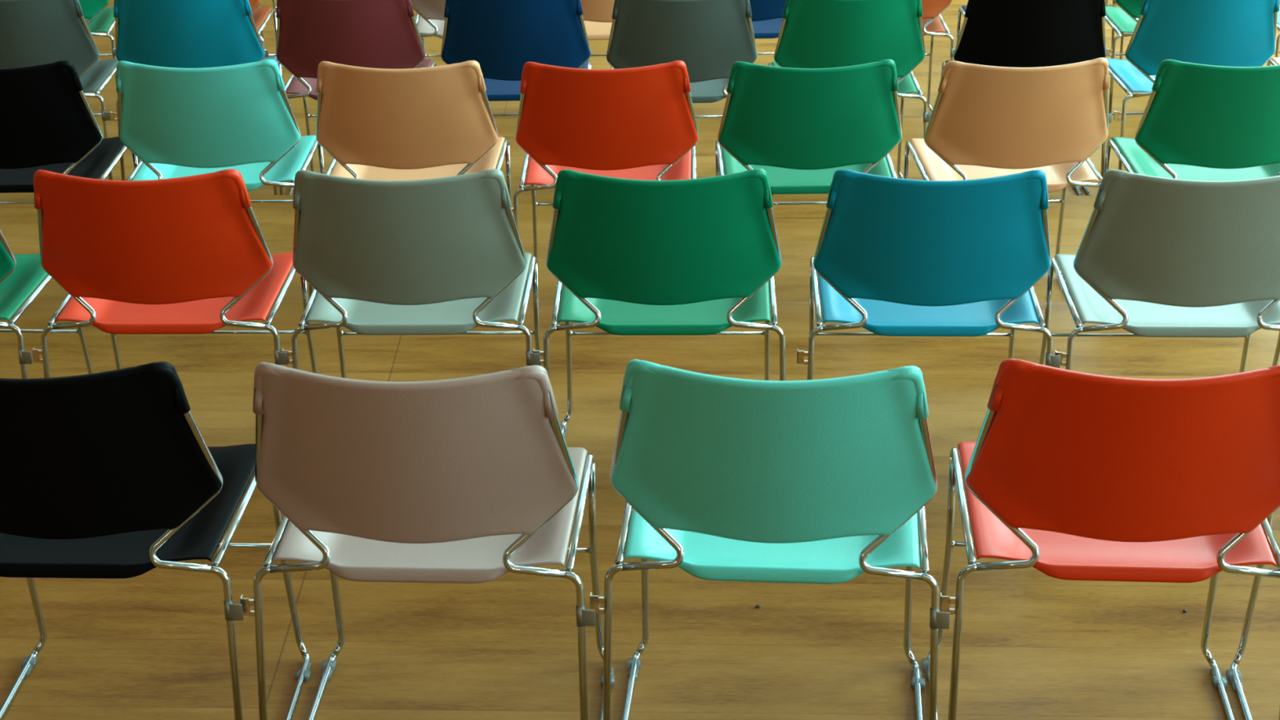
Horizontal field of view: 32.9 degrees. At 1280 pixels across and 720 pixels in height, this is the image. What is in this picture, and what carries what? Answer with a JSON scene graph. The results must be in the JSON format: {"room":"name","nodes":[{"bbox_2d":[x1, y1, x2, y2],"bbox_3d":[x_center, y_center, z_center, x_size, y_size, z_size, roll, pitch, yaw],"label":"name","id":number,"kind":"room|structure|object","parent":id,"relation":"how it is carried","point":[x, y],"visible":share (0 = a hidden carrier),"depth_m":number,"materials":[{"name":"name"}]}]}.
{"room":"auditorium","nodes":[
{"label":"auditorium","id":0,"kind":"room"},
{"bbox_2d":[0,0,1279,719],"bbox_3d":[-0.495,0.314,4.560,13.000,2.100,18.000,-1,25,0],"label":"floor","id":1,"kind":"structure","parent":0,"point":[151,645],"depth_m":3.81,"materials":[{"name":"brown wood"}]},
{"bbox_2d":[0,230,93,378],"bbox_3d":[-1.456,-0.106,4.494,0.512,0.781,0.538,0,25,3],"label":"chair","id":2,"kind":"object","parent":1,"relation":"on","point":[20,275],"visible":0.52,"depth_m":4.45,"materials":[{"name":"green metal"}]},
{"bbox_2d":[0,60,137,204],"bbox_3d":[-1.592,-0.475,5.688,0.512,0.781,0.538,-1,25,0],"label":"chair","id":3,"kind":"object","parent":1,"relation":"on","point":[48,122],"visible":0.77,"depth_m":5.42,"materials":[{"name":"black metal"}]},
{"bbox_2d":[0,0,140,180],"bbox_3d":[-1.907,-0.853,6.904,0.512,0.781,0.538,-1,25,-1],"label":"chair","id":4,"kind":"object","parent":1,"relation":"on","point":[33,32],"visible":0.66,"depth_m":6.61,"materials":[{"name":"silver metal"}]},
{"bbox_2d":[78,0,118,98],"bbox_3d":[-2.177,-1.214,8.086,0.512,0.781,0.538,-3,25,-4],"label":"chair","id":5,"kind":"object","parent":1,"relation":"on","point":[98,18],"visible":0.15,"depth_m":7.92,"materials":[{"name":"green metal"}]},
{"bbox_2d":[0,361,311,719],"bbox_3d":[-0.817,0.261,3.290,0.512,0.781,0.538,0,25,3],"label":"chair","id":6,"kind":"object","parent":1,"relation":"on","point":[110,474],"visible":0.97,"depth_m":3.03,"materials":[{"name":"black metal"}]},
{"bbox_2d":[31,168,317,377],"bbox_3d":[-0.949,-0.102,4.469,0.512,0.781,0.538,0,25,2],"label":"chair","id":7,"kind":"object","parent":1,"relation":"on","point":[186,255],"visible":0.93,"depth_m":4.20,"materials":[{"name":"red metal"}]},
{"bbox_2d":[110,0,293,195],"bbox_3d":[-1.394,-0.855,6.894,0.512,0.781,0.538,-1,25,-1],"label":"chair","id":8,"kind":"object","parent":1,"relation":"on","point":[171,33],"visible":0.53,"depth_m":6.59,"materials":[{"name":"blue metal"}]},
{"bbox_2d":[115,59,324,297],"bbox_3d":[-1.085,-0.476,5.673,0.512,0.781,0.538,-1,25,1],"label":"chair","id":9,"kind":"object","parent":1,"relation":"on","point":[178,122],"visible":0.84,"depth_m":5.39,"materials":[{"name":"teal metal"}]},
{"bbox_2d":[256,5,268,57],"bbox_3d":[-1.907,-1.601,9.303,0.512,0.781,0.538,-1,25,0],"label":"chair","id":10,"kind":"object","parent":1,"relation":"on","point":[261,33],"visible":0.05,"depth_m":9.65,"materials":[{"name":"silver metal"}]},
{"bbox_2d":[248,0,284,84],"bbox_3d":[-1.609,-1.212,8.064,0.512,0.781,0.538,-1,25,0],"label":"chair","id":11,"kind":"object","parent":1,"relation":"on","point":[259,15],"visible":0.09,"depth_m":8.09,"materials":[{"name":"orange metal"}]},
{"bbox_2d":[272,0,277,61],"bbox_3d":[-1.399,-1.599,9.283,0.512,0.781,0.538,-1,25,0],"label":"chair","id":12,"kind":"object","parent":1,"relation":"on","point":[273,1],"visible":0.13,"depth_m":9.54,"materials":[{"name":"silver metal"}]},
{"bbox_2d":[275,0,436,195],"bbox_3d":[-0.888,-0.847,6.860,0.512,0.781,0.538,0,25,1],"label":"chair","id":13,"kind":"object","parent":1,"relation":"on","point":[366,33],"visible":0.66,"depth_m":6.56,"materials":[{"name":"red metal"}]},
{"bbox_2d":[281,168,542,377],"bbox_3d":[-0.449,-0.100,4.449,0.512,0.781,0.538,0,25,1],"label":"chair","id":14,"kind":"object","parent":1,"relation":"on","point":[444,255],"visible":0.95,"depth_m":4.18,"materials":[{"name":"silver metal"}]},
{"bbox_2d":[315,60,511,208],"bbox_3d":[-0.582,-0.471,5.645,0.512,0.781,0.538,0,25,2],"label":"chair","id":15,"kind":"object","parent":1,"relation":"on","point":[435,122],"visible":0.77,"depth_m":5.36,"materials":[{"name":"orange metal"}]},
{"bbox_2d":[240,361,614,719],"bbox_3d":[-0.309,0.265,3.265,0.512,0.781,0.538,1,25,3],"label":"chair","id":16,"kind":"object","parent":1,"relation":"on","point":[476,479],"visible":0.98,"depth_m":3.00,"materials":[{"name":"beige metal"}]},
{"bbox_2d":[410,0,445,59],"bbox_3d":[-0.613,-1.210,8.027,0.512,0.781,0.538,-1,25,0],"label":"chair","id":17,"kind":"object","parent":1,"relation":"on","point":[430,19],"visible":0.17,"depth_m":7.82,"materials":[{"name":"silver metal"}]},
{"bbox_2d":[440,0,591,115],"bbox_3d":[-0.383,-0.848,6.845,0.512,0.781,0.538,-1,25,0],"label":"chair","id":18,"kind":"object","parent":1,"relation":"on","point":[502,36],"visible":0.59,"depth_m":6.55,"materials":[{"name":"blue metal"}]},
{"bbox_2d":[580,0,614,56],"bbox_3d":[-0.115,-1.206,8.004,0.512,0.781,0.538,-1,25,-1],"label":"chair","id":19,"kind":"object","parent":1,"relation":"on","point":[597,14],"visible":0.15,"depth_m":7.77,"materials":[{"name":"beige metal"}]},
{"bbox_2d":[511,60,698,300],"bbox_3d":[-0.081,-0.466,5.620,0.512,0.781,0.538,0,25,1],"label":"chair","id":20,"kind":"object","parent":1,"relation":"on","point":[638,122],"visible":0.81,"depth_m":5.33,"materials":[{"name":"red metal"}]},
{"bbox_2d":[533,168,785,437],"bbox_3d":[0.047,-0.100,4.433,0.508,0.781,0.540,0,25,2],"label":"chair","id":21,"kind":"object","parent":1,"relation":"on","point":[700,256],"visible":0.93,"depth_m":4.16,"materials":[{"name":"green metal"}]},
{"bbox_2d":[606,0,757,117],"bbox_3d":[0.127,-0.835,6.802,0.512,0.781,0.538,-1,25,0],"label":"chair","id":22,"kind":"object","parent":1,"relation":"on","point":[708,37],"visible":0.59,"depth_m":6.50,"materials":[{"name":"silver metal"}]},
{"bbox_2d":[749,0,786,54],"bbox_3d":[0.389,-1.208,7.990,0.512,0.781,0.538,-1,25,-1],"label":"chair","id":23,"kind":"object","parent":1,"relation":"on","point":[766,18],"visible":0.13,"depth_m":7.76,"materials":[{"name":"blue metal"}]},
{"bbox_2d":[589,359,950,719],"bbox_3d":[0.199,0.263,3.252,0.512,0.781,0.538,1,25,5],"label":"chair","id":24,"kind":"object","parent":1,"relation":"on","point":[830,481],"visible":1,"depth_m":2.98,"materials":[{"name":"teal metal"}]},
{"bbox_2d":[715,59,902,204],"bbox_3d":[0.423,-0.466,5.604,0.512,0.781,0.538,-1,25,0],"label":"chair","id":25,"kind":"object","parent":1,"relation":"on","point":[801,126],"visible":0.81,"depth_m":5.32,"materials":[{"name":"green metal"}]},
{"bbox_2d":[768,0,931,195],"bbox_3d":[0.634,-0.834,6.783,0.512,0.781,0.538,-1,25,0],"label":"chair","id":26,"kind":"object","parent":1,"relation":"on","point":[814,33],"visible":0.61,"depth_m":6.48,"materials":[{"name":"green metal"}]},
{"bbox_2d":[796,168,1060,380],"bbox_3d":[0.573,-0.097,4.410,0.512,0.781,0.538,0,25,3],"label":"chair","id":27,"kind":"object","parent":1,"relation":"on","point":[893,256],"visible":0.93,"depth_m":4.14,"materials":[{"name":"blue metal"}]},
{"bbox_2d":[921,0,954,112],"bbox_3d":[0.886,-1.198,7.954,0.512,0.781,0.538,-1,25,0],"label":"chair","id":28,"kind":"object","parent":1,"relation":"on","point":[933,23],"visible":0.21,"depth_m":7.77,"materials":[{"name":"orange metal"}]},
{"bbox_2d":[903,57,1109,299],"bbox_3d":[0.931,-0.466,5.588,0.512,0.781,0.538,-1,25,-1],"label":"chair","id":29,"kind":"object","parent":1,"relation":"on","point":[985,121],"visible":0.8,"depth_m":5.30,"materials":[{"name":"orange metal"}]},
{"bbox_2d":[941,0,1111,195],"bbox_3d":[1.183,-0.833,6.764,0.512,0.781,0.538,0,25,1],"label":"chair","id":30,"kind":"object","parent":1,"relation":"on","point":[1017,33],"visible":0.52,"depth_m":6.46,"materials":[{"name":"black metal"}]},
{"bbox_2d":[956,5,1106,48],"bbox_3d":[1.417,-1.206,7.953,0.512,0.781,0.538,-1,25,0],"label":"chair","id":31,"kind":"object","parent":1,"relation":"on","point":[960,9],"visible":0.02,"depth_m":8.12,"materials":[{"name":"silver metal"}]},
{"bbox_2d":[922,358,1279,719],"bbox_3d":[0.697,0.261,3.241,0.512,0.781,0.538,1,25,4],"label":"chair","id":32,"kind":"object","parent":1,"relation":"on","point":[1068,474],"visible":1,"depth_m":2.97,"materials":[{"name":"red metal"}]},
{"bbox_2d":[1111,0,1115,58],"bbox_3d":[1.734,-1.589,9.163,0.512,0.781,0.538,-1,25,0],"label":"chair","id":33,"kind":"object","parent":1,"relation":"on","point":[1113,1],"visible":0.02,"depth_m":9.03,"materials":[{"name":"silver metal"}]},
{"bbox_2d":[1104,0,1124,59],"bbox_3d":[2.238,-1.587,9.143,0.512,0.781,0.538,-1,25,0],"label":"chair","id":34,"kind":"object","parent":1,"relation":"on","point":[1106,1],"visible":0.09,"depth_m":9.03,"materials":[{"name":"silver metal"}]},
{"bbox_2d":[1104,0,1143,113],"bbox_3d":[1.922,-1.199,7.922,0.512,0.781,0.538,-1,25,-1],"label":"chair","id":35,"kind":"object","parent":1,"relation":"on","point":[1125,18],"visible":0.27,"depth_m":7.78,"materials":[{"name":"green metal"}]},
{"bbox_2d":[1039,168,1279,372],"bbox_3d":[1.073,-0.095,4.390,0.508,0.781,0.540,0,25,2],"label":"chair","id":36,"kind":"object","parent":1,"relation":"on","point":[1156,256],"visible":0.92,"depth_m":4.12,"materials":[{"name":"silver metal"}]},
{"bbox_2d":[1080,0,1279,195],"bbox_3d":[1.693,-0.845,6.773,0.512,0.781,0.538,-2,25,-2],"label":"chair","id":37,"kind":"object","parent":1,"relation":"on","point":[1219,33],"visible":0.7,"depth_m":6.48,"materials":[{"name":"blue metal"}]},
{"bbox_2d":[1103,59,1279,181],"bbox_3d":[1.457,-0.465,5.569,0.512,0.781,0.538,-1,25,1],"label":"chair","id":38,"kind":"object","parent":1,"relation":"on","point":[1198,122],"visible":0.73,"depth_m":5.29,"materials":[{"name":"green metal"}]},
{"bbox_2d":[1226,512,1273,719],"bbox_3d":[1.194,0.272,3.201,0.508,0.781,0.540,1,25,4],"label":"chair","id":39,"kind":"object","parent":1,"relation":"on","point":[1233,674],"visible":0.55,"depth_m":3.55,"materials":[{"name":"silver metal"}]},
{"bbox_2d":[1266,57,1279,66],"bbox_3d":[2.225,-0.842,6.750,0.512,0.781,0.538,-1,25,0],"label":"chair","id":40,"kind":"object","parent":1,"relation":"on","point":[1274,60],"visible":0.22,"depth_m":6.88,"materials":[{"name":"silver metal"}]},
{"bbox_2d":[1271,330,1279,366],"bbox_3d":[1.573,-0.089,4.360,0.508,0.781,0.540,0,25,1],"label":"chair","id":41,"kind":"object","parent":1,"relation":"on","point":[1277,355],"visible":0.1,"depth_m":4.65,"materials":[{"name":"silver metal"}]},
{"bbox_2d":[1273,4,1279,57],"bbox_3d":[2.508,-1.206,7.921,0.512,0.781,0.538,-1,25,0],"label":"chair","id":42,"kind":"object","parent":1,"relation":"on","point":[1276,53],"visible":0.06,"depth_m":7.75,"materials":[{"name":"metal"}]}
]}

